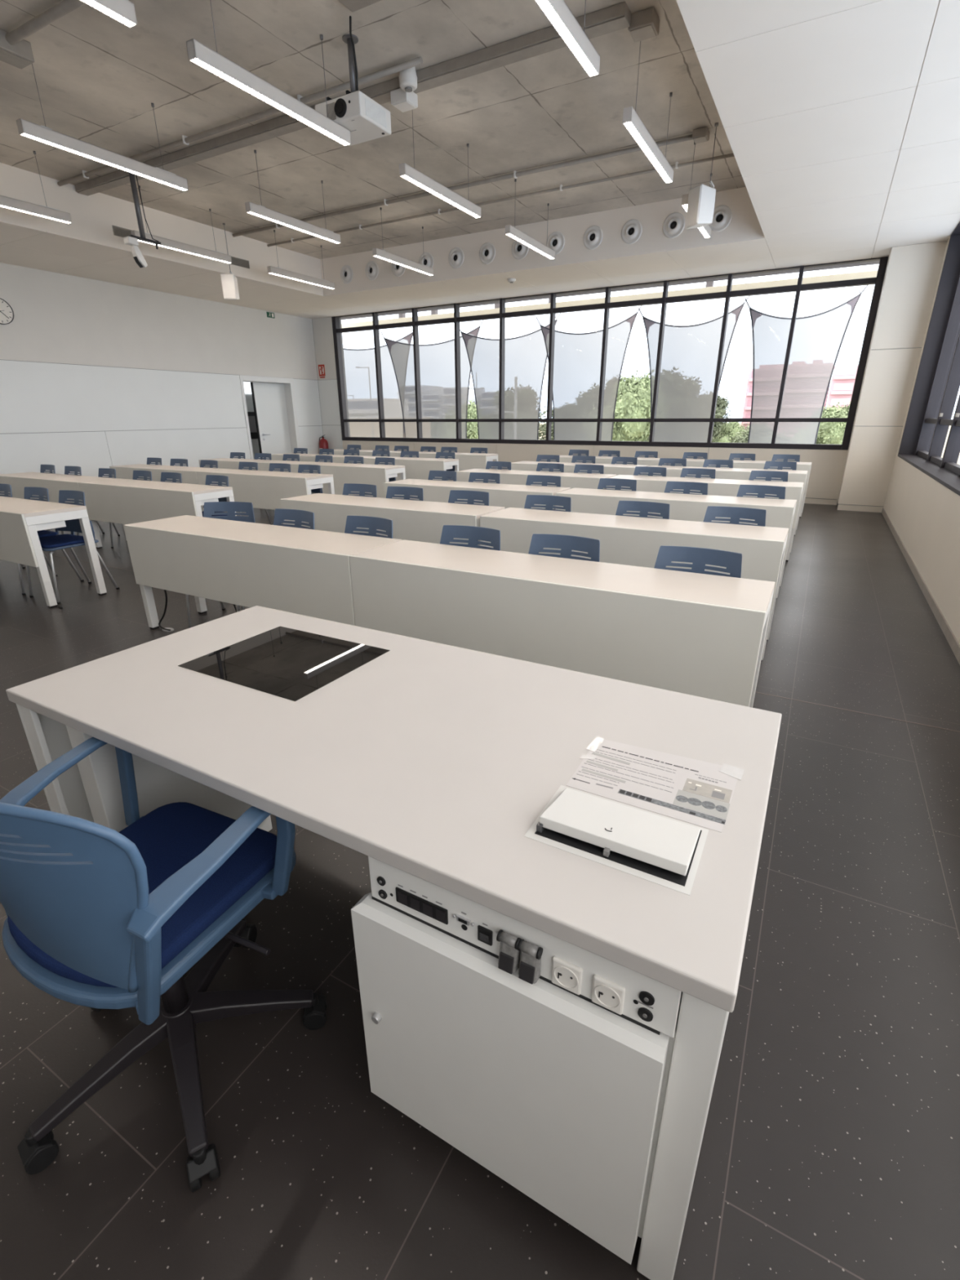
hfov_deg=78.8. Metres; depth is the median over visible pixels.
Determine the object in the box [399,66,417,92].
smoke detector
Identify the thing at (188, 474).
table
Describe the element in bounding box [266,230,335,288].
pendant lamp
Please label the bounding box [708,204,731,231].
air nozzle
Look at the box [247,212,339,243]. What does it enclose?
diffuser
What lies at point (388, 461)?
chair
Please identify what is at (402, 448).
chair
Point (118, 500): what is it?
table
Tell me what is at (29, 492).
chair
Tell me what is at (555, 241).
air nozzle
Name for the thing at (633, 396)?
tree
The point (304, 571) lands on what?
table
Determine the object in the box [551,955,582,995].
outlet
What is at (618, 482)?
chair
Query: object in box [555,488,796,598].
table
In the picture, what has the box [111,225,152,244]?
ceiling vent
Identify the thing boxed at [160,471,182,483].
chair
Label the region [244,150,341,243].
pendant lamp
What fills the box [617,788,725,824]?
photo
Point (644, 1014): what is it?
socket
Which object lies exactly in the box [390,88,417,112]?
junction box
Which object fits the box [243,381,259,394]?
window
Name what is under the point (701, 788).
photo
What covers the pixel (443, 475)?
chair
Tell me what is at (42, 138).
diffuser
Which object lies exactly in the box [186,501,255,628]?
chair
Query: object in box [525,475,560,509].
chair
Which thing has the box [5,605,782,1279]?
desk
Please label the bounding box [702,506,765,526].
chair
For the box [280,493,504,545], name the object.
table
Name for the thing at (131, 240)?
ceiling camera
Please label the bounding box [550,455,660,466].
table
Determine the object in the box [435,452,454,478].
chair
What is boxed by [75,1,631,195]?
duct
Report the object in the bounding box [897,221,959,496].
window
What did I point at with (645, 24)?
junction box
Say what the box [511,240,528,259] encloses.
air nozzle
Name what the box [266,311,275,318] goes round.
exit sign
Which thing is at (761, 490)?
chair
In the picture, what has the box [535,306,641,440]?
shade sail
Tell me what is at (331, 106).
grille
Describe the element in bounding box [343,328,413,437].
shade sail
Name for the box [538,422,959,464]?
ground
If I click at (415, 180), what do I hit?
diffuser
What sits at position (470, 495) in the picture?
chair
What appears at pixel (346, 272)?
air nozzle
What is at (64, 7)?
conduit pipe
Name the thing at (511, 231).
pendant lamp
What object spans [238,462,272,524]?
chair
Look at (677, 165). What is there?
conduit pipe
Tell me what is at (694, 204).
speaker grille
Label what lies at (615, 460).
chair
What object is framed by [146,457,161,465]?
chair
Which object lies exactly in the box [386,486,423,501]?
chair
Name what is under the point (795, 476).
table
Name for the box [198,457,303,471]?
table
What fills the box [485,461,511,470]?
chair
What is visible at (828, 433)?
tree
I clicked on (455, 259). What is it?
air nozzle
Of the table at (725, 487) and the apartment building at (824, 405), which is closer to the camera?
the table at (725, 487)
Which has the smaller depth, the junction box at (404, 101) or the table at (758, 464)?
the junction box at (404, 101)
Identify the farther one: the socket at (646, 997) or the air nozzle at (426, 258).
the air nozzle at (426, 258)
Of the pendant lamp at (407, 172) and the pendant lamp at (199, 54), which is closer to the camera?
the pendant lamp at (199, 54)
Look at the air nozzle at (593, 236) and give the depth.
8.34 m
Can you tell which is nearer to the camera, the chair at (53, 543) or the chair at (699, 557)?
the chair at (699, 557)
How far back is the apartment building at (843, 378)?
78.82 m
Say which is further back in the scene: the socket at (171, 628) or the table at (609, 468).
the table at (609, 468)
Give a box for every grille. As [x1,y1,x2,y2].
[220,274,235,298]
[325,102,336,119]
[364,97,386,128]
[684,185,701,227]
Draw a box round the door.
[239,374,301,459]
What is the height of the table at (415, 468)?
0.740 m
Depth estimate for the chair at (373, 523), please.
3.56 m
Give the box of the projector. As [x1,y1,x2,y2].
[315,15,391,146]
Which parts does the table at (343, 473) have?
rail, leg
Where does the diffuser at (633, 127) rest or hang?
attached to the pendant lamp at (632, 122)
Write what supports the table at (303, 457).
on the floor
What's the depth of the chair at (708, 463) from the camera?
7.81 m
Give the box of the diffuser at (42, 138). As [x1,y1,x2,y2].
[22,133,186,191]
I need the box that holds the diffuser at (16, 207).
[0,204,70,222]
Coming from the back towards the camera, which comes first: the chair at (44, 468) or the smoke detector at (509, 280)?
the smoke detector at (509, 280)
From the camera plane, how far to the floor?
1.36 m
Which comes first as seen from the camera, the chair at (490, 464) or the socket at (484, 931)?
the socket at (484, 931)
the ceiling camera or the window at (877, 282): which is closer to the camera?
the ceiling camera
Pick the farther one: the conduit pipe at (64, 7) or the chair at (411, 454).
the chair at (411, 454)
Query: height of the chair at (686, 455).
0.835 m
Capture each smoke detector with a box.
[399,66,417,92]
[507,278,515,283]
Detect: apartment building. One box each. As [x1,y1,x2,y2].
[467,387,475,404]
[741,368,752,429]
[823,382,830,408]
[826,365,857,408]
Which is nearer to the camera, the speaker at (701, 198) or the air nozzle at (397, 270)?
the speaker at (701, 198)
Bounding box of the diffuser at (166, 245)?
[137,240,227,262]
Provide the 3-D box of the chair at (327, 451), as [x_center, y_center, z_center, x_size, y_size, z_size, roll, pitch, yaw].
[-2.946,-3.123,10.914,0.450,0.835,0.509,12,24,29]
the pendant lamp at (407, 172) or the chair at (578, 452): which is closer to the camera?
the pendant lamp at (407, 172)
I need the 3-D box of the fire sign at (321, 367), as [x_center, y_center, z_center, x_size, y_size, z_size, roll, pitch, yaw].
[-3.709,-6.300,13.697,0.184,0.286,0.010,11,24,27]
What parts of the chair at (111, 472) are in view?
backrest, leg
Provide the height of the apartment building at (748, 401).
12.000 m
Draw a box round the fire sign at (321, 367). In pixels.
[318,364,325,377]
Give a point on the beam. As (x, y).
(709, 288)
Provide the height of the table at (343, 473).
0.740 m
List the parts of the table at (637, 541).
panel, leg, leg, rail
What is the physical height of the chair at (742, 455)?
0.835 m
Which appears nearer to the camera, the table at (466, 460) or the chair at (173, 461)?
the chair at (173, 461)
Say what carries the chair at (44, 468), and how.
on the floor
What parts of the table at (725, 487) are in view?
panel, leg, leg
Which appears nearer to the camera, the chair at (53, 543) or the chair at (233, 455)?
the chair at (53, 543)
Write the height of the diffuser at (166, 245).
0.010 m
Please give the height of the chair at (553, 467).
0.835 m
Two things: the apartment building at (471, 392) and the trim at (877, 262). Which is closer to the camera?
the trim at (877, 262)
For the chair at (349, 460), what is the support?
on the floor
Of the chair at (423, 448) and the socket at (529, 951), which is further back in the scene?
the chair at (423, 448)
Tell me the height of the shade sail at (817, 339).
5.170 m
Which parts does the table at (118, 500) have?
leg, panel, leg, rail, leg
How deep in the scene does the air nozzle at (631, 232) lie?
8.08 m
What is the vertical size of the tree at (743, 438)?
4.911 m
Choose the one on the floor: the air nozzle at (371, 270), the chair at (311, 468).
the chair at (311, 468)
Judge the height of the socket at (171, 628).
0.006 m
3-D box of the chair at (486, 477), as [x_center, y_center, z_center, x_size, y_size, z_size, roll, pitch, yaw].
[-0.029,-1.325,6.199,0.450,0.835,0.509,11,24,27]
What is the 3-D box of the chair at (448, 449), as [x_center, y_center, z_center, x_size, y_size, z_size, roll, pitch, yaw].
[-0.677,-3.289,11.311,0.450,0.835,0.509,11,24,28]
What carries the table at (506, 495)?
on the floor
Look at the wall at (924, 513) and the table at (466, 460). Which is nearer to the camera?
the wall at (924, 513)
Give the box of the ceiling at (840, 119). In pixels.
[0,0,959,319]
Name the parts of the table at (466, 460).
rail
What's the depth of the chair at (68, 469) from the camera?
7.39 m
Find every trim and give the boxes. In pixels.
[341,260,879,319]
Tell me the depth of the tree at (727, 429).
60.99 m
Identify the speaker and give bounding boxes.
[220,222,239,299]
[684,122,718,229]
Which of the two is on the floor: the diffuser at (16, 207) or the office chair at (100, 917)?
the office chair at (100, 917)
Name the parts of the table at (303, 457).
panel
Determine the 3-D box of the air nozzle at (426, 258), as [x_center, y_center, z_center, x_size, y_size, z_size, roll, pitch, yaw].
[-0.901,-6.240,9.648,0.290,0.290,0.055,11,24,27]
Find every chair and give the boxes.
[0,483,25,568]
[0,737,326,1192]
[17,486,84,595]
[26,489,119,604]
[40,464,55,473]
[44,466,104,534]
[76,467,119,536]
[109,470,151,548]
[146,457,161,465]
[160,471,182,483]
[170,458,188,466]
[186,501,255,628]
[200,459,217,468]
[201,475,228,516]
[230,452,245,458]
[236,508,314,612]
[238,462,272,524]
[254,453,271,460]
[269,462,290,514]
[282,453,299,461]
[293,448,307,453]
[297,464,323,493]
[315,455,333,462]
[319,448,333,454]
[342,483,377,497]
[343,449,359,455]
[343,456,363,463]
[344,515,392,538]
[346,444,360,449]
[372,450,390,456]
[374,444,389,450]
[374,457,395,481]
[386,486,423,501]
[394,445,408,451]
[400,451,418,457]
[420,446,435,452]
[427,470,456,481]
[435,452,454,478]
[440,446,457,452]
[440,524,500,551]
[448,489,488,506]
[468,472,499,484]
[470,447,487,453]
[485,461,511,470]
[524,494,571,511]
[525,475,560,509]
[528,533,599,561]
[536,454,559,462]
[536,462,564,472]
[568,449,588,456]
[571,455,595,463]
[573,464,604,474]
[597,478,636,491]
[598,450,620,457]
[611,457,637,464]
[615,500,669,519]
[633,466,666,476]
[634,451,657,457]
[653,545,742,577]
[657,457,686,466]
[663,481,707,494]
[680,467,715,478]
[682,452,707,459]
[702,459,733,467]
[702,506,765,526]
[728,453,755,460]
[736,484,785,499]
[748,470,787,481]
[763,461,796,470]
[771,454,799,462]
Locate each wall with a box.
[0,262,323,476]
[244,382,274,459]
[311,260,876,504]
[883,236,959,644]
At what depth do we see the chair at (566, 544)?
2.98 m
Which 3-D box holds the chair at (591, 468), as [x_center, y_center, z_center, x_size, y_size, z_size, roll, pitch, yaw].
[1.257,-1.690,7.128,0.450,0.835,0.509,10,23,26]
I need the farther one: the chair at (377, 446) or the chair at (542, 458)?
the chair at (377, 446)
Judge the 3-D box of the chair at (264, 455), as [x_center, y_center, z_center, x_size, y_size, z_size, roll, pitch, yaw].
[-3.676,-2.654,9.706,0.450,0.835,0.509,10,23,25]
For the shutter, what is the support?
hanging from the desk at (548, 970)
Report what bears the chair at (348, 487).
on the floor
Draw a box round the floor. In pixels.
[0,493,959,1279]
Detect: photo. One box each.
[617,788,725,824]
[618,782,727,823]
[672,789,729,819]
[682,777,732,803]
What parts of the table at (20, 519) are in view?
panel, leg, rail, leg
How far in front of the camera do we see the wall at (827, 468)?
11.86 m
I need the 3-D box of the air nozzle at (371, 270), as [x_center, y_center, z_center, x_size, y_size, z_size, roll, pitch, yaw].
[-1.898,-6.435,10.170,0.290,0.290,0.055,11,24,27]
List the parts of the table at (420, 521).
rail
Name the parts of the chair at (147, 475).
leg, backrest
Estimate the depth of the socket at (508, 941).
0.89 m
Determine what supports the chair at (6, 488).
on the floor
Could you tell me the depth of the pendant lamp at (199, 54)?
4.03 m
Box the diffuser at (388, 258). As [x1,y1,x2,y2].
[373,255,431,275]
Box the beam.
[341,270,877,328]
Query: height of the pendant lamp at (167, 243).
0.600 m
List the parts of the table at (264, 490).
leg, rail, leg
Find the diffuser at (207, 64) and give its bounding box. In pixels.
[191,57,349,145]
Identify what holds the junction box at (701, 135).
attached to the ceiling slab at (99, 77)
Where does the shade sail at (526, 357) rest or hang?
hanging from the beam
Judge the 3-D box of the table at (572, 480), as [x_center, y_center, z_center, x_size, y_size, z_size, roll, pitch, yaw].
[0.663,-1.713,7.327,1.945,0.740,0.466,11,24,27]
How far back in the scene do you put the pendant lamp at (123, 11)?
3.21 m
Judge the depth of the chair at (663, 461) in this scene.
8.10 m
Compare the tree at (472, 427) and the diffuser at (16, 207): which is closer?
the diffuser at (16, 207)
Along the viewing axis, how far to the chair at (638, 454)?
9.68 m
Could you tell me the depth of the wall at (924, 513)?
5.16 m
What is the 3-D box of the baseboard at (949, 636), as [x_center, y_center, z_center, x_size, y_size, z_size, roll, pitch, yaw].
[2.712,0.218,3.214,0.010,0.070,13.740,11,24,27]
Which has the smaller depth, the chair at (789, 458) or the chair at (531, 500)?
the chair at (531, 500)
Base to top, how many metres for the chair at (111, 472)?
0.835 m
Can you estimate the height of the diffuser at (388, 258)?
0.010 m
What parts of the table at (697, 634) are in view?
leg, leg, rail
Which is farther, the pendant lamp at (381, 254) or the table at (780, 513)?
the pendant lamp at (381, 254)
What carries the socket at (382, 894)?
attached to the desk at (548, 970)
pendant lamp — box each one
[0,151,71,223]
[16,63,188,191]
[80,0,137,28]
[131,185,231,263]
[186,0,351,146]
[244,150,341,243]
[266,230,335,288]
[372,207,433,275]
[399,113,480,217]
[505,178,555,259]
[534,0,599,77]
[622,40,673,183]
[681,142,712,238]
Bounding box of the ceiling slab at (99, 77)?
[0,0,746,259]
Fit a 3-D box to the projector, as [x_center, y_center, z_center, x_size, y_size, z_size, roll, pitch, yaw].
[-1.017,-4.329,4.555,0.591,0.507,0.605,11,24,27]
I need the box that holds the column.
[836,240,946,512]
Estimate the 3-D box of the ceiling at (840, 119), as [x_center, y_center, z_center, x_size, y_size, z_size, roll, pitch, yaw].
[-2.205,-4.503,4.815,12.070,0.816,14.530,11,24,27]
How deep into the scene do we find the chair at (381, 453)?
10.37 m
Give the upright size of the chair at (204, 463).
0.835 m
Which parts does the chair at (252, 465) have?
backrest, leg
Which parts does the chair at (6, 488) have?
backrest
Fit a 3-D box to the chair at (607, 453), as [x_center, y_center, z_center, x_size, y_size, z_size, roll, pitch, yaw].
[2.123,-2.776,9.934,0.450,0.835,0.509,11,24,27]
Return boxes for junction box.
[0,28,34,69]
[337,0,382,12]
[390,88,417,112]
[627,6,659,42]
[692,126,709,143]
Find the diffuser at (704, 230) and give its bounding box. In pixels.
[682,204,709,237]
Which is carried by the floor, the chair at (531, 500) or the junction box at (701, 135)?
the chair at (531, 500)
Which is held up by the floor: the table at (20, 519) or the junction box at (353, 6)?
the table at (20, 519)
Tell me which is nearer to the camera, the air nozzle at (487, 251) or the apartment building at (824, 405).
the air nozzle at (487, 251)
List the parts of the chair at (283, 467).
backrest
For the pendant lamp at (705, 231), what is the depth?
6.93 m
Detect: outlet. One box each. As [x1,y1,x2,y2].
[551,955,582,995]
[591,974,625,1014]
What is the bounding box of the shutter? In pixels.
[480,933,488,942]
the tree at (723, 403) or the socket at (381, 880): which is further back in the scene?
the tree at (723, 403)
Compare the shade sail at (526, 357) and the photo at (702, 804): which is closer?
the photo at (702, 804)
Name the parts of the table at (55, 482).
panel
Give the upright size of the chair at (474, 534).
0.835 m
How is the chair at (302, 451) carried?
on the floor
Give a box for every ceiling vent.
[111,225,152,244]
[223,256,249,268]
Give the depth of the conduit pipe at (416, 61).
5.49 m
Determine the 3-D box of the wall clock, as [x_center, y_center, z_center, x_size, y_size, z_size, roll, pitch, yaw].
[-6.931,-4.746,8.422,0.040,0.346,0.346,11,24,27]
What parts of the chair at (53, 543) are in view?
leg, leg, backrest, leg, leg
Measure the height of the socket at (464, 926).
0.011 m
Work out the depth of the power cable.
4.11 m
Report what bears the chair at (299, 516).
on the floor
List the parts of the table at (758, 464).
panel, leg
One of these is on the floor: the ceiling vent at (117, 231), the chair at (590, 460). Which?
the chair at (590, 460)
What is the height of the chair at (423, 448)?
0.835 m
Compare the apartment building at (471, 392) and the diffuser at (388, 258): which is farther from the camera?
the apartment building at (471, 392)
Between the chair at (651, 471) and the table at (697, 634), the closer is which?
the table at (697, 634)
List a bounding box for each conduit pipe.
[5,0,84,44]
[57,56,422,186]
[232,134,693,236]
[266,153,734,246]
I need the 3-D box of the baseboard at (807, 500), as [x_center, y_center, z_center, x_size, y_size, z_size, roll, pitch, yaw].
[1.009,-3.197,12.088,11.076,0.085,0.009,11,24,27]
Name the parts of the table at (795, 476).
panel, leg, leg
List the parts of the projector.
mount plate, len glass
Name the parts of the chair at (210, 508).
leg, leg, backrest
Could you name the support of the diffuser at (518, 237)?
attached to the pendant lamp at (511, 231)
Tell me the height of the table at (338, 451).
0.740 m
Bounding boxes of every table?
[0,471,127,542]
[0,496,106,608]
[78,478,236,548]
[109,463,227,512]
[123,515,402,629]
[195,468,334,510]
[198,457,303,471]
[271,453,365,462]
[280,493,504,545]
[284,461,405,497]
[323,448,400,457]
[349,539,774,707]
[356,455,458,480]
[383,479,570,509]
[398,451,497,471]
[456,468,616,488]
[480,507,788,662]
[511,461,648,475]
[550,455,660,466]
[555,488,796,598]
[606,475,804,561]
[641,465,807,535]
[668,458,812,517]
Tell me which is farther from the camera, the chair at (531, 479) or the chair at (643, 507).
the chair at (531, 479)
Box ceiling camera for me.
[123,172,161,267]
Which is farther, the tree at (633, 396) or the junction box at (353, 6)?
the tree at (633, 396)
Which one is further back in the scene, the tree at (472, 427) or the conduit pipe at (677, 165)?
the tree at (472, 427)
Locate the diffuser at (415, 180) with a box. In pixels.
[401,175,479,217]
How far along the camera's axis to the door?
13.12 m
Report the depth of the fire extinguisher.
14.12 m
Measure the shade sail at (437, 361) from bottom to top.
5.170 m
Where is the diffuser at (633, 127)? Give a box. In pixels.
[623,121,671,182]
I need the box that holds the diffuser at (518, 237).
[506,233,554,258]
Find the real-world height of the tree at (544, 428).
7.181 m
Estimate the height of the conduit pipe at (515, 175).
0.062 m
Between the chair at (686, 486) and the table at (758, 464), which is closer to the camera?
the chair at (686, 486)
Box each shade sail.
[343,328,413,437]
[380,320,483,438]
[459,313,560,439]
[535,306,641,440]
[638,296,749,442]
[744,284,867,444]
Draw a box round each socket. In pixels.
[162,627,173,631]
[377,875,386,885]
[377,889,386,898]
[461,924,467,930]
[477,924,492,946]
[496,929,520,973]
[516,938,542,984]
[637,1007,653,1022]
[639,991,654,1005]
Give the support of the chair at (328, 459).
on the floor
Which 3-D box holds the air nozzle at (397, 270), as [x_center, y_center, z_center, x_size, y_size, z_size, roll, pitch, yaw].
[-1.396,-6.337,9.907,0.290,0.290,0.055,11,24,27]
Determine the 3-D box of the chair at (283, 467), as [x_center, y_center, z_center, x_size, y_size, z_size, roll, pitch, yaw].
[-2.675,-1.848,7.598,0.450,0.835,0.509,10,23,26]
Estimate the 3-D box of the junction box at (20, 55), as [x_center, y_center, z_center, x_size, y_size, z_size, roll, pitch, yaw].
[-3.565,-4.454,4.391,0.200,0.125,0.280,11,24,27]
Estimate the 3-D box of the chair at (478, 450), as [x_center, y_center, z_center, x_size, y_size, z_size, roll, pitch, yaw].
[-0.099,-3.177,11.010,0.450,0.835,0.509,12,24,29]
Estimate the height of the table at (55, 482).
0.740 m
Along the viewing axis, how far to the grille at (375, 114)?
4.62 m
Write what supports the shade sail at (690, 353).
hanging from the beam
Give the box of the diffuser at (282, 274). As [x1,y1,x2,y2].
[270,272,333,288]
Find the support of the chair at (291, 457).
on the floor
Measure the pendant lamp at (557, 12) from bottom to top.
0.600 m
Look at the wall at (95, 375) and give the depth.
10.12 m
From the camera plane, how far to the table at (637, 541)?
3.70 m
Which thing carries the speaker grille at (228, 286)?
attached to the speaker at (229, 282)
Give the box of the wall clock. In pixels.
[0,297,13,324]
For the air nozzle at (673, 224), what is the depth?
7.82 m
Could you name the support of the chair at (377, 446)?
on the floor
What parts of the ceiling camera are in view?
mount arm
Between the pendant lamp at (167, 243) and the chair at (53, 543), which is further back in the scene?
the pendant lamp at (167, 243)
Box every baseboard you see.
[448,480,837,505]
[881,507,959,665]
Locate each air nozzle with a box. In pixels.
[340,265,353,284]
[364,261,378,279]
[391,262,405,276]
[418,252,433,267]
[448,247,464,268]
[479,242,495,264]
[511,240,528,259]
[546,231,564,254]
[582,225,602,249]
[621,218,642,244]
[662,212,684,238]
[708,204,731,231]
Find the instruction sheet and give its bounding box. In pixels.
[566,735,744,832]
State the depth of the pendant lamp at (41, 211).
6.32 m
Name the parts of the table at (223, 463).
panel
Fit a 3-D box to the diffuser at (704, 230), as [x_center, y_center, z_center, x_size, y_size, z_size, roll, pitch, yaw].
[2.509,-4.830,6.747,0.055,0.010,1.417,11,24,27]
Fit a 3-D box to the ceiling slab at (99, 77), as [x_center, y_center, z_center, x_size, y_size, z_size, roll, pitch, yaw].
[-2.137,-4.765,4.722,7.665,0.200,10.410,11,24,27]
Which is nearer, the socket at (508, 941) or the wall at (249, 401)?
the socket at (508, 941)
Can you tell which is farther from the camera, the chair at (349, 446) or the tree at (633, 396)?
the tree at (633, 396)
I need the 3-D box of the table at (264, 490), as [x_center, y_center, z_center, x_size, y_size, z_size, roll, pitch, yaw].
[-2.755,-1.769,7.526,1.945,0.740,0.466,11,24,27]
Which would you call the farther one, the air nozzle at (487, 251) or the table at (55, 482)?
the air nozzle at (487, 251)
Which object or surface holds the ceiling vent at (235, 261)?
in the ceiling at (840, 119)
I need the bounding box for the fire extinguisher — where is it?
[319,435,328,450]
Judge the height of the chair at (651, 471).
0.835 m
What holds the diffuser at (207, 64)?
attached to the pendant lamp at (199, 54)
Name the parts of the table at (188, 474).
panel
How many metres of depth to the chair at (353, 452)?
10.67 m
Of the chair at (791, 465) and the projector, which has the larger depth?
the chair at (791, 465)
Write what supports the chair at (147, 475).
on the floor
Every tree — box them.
[466,399,478,439]
[537,406,546,439]
[539,408,553,439]
[612,368,650,441]
[644,395,724,440]
[711,393,733,442]
[712,422,747,442]
[726,422,749,443]
[815,401,850,444]
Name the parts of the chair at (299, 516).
leg, backrest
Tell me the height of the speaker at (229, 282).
1.008 m
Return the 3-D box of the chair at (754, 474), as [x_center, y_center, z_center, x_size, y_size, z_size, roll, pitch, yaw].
[2.997,-1.349,6.213,0.450,0.835,0.509,11,24,26]
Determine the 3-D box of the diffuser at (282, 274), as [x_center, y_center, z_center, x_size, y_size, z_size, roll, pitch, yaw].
[-2.894,-5.887,9.577,0.055,0.010,1.417,11,24,27]
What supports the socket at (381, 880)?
attached to the desk at (548, 970)
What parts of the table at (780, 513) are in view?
panel, leg, leg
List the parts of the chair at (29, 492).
leg, backrest, leg, leg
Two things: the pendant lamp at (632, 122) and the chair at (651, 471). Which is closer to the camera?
the pendant lamp at (632, 122)
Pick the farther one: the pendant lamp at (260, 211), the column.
the column
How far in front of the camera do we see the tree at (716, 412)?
61.35 m
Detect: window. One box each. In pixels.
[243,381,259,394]
[331,256,888,449]
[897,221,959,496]
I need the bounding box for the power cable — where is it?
[158,589,170,631]
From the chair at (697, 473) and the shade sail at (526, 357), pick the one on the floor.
the chair at (697, 473)
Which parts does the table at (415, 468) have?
rail, leg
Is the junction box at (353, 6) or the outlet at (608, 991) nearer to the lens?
the outlet at (608, 991)
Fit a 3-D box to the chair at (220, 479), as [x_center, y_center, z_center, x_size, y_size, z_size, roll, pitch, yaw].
[-2.826,-1.269,6.095,0.450,0.835,0.509,12,24,30]
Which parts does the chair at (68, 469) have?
backrest, leg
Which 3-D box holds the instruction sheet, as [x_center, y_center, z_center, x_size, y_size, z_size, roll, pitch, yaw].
[0.344,0.269,1.154,0.306,0.001,0.225,11,24,27]
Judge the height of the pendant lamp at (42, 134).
0.600 m

